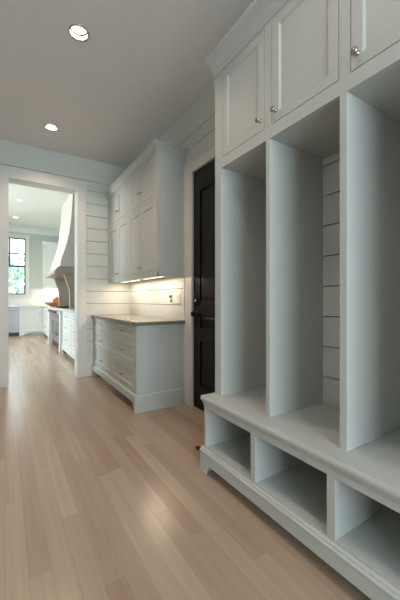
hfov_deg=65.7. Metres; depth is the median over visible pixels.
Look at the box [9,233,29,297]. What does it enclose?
window
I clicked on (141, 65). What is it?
ceiling
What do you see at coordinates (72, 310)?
countertop
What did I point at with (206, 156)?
trim
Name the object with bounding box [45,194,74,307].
range hood
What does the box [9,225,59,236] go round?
trim
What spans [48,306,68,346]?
range
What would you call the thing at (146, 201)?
upper cabinet
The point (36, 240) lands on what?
wall
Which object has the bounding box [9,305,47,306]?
countertop
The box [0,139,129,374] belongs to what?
wall
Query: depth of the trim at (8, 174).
4.18 m
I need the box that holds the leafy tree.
[9,256,23,292]
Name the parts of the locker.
door, crown, knob, knob, molding, bin frame, door, frame, knob, door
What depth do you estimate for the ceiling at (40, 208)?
7.95 m
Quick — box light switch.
[175,292,180,303]
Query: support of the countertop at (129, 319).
on the base cabinet at (145, 364)
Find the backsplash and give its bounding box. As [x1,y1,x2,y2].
[9,288,58,304]
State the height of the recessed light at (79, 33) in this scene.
0.146 m
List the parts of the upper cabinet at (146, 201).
cabinet door, cabinet door, cabinet door, cabinet door, frame, cabinet door, cabinet door, crown, cabinet door, cabinet door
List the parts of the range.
oven door, control panel, oven door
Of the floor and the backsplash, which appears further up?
the backsplash
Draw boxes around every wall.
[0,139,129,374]
[9,232,58,305]
[130,79,214,319]
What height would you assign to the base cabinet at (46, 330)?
0.895 m
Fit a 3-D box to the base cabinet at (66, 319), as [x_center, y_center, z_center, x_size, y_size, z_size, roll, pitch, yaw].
[-2.203,0.667,5.978,0.681,0.895,2.066,0,0,-32]
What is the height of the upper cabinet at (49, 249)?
1.540 m
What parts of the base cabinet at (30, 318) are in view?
molding, drawer, cabinet door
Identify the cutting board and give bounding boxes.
[53,296,58,305]
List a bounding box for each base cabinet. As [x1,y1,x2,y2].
[19,307,42,335]
[42,307,52,343]
[59,310,74,358]
[92,318,183,413]
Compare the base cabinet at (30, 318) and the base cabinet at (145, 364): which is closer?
the base cabinet at (145, 364)
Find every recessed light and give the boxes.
[44,124,58,130]
[68,24,89,41]
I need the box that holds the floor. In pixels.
[0,334,370,599]
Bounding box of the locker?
[200,0,399,599]
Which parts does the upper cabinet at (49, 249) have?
crown, cabinet door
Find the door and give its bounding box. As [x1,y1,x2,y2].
[190,159,214,410]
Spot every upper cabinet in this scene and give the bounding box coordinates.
[41,241,57,287]
[104,138,188,283]
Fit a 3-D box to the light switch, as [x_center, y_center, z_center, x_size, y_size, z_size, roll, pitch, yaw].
[-0.252,-0.022,3.507,0.013,0.125,0.125,0,0,-32]
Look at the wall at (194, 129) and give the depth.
3.50 m
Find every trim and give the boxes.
[0,164,85,387]
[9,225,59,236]
[183,142,214,406]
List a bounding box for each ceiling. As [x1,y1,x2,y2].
[0,0,253,167]
[9,183,69,229]
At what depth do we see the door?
3.06 m
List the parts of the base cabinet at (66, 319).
corner post, drawer, drawer, drawer, molding, frame, drawer, drawer, drawer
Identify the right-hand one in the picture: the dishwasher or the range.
the range
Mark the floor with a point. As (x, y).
(100, 499)
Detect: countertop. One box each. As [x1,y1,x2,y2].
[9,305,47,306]
[58,308,74,312]
[91,314,184,325]
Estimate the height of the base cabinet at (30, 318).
0.895 m
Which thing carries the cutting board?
on the countertop
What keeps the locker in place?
on the floor
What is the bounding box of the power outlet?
[169,294,172,303]
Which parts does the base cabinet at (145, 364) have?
drawer, drawer, drawer, frame, drawer, drawer, drawer, molding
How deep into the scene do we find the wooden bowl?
8.59 m
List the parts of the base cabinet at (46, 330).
frame, molding, corner post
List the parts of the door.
knob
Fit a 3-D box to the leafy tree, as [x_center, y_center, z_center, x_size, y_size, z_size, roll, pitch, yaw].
[-9.879,-0.445,16.781,3.751,3.921,3.737,0,0,-32]
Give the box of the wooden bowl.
[44,302,58,305]
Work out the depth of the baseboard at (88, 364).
4.54 m
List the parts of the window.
sash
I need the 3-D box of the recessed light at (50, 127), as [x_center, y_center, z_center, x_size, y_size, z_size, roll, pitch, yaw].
[-1.778,-2.134,3.713,0.156,0.146,0.156,0,0,-32]
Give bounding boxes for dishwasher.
[9,307,18,335]
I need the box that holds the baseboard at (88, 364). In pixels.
[86,361,96,375]
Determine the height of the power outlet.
0.120 m

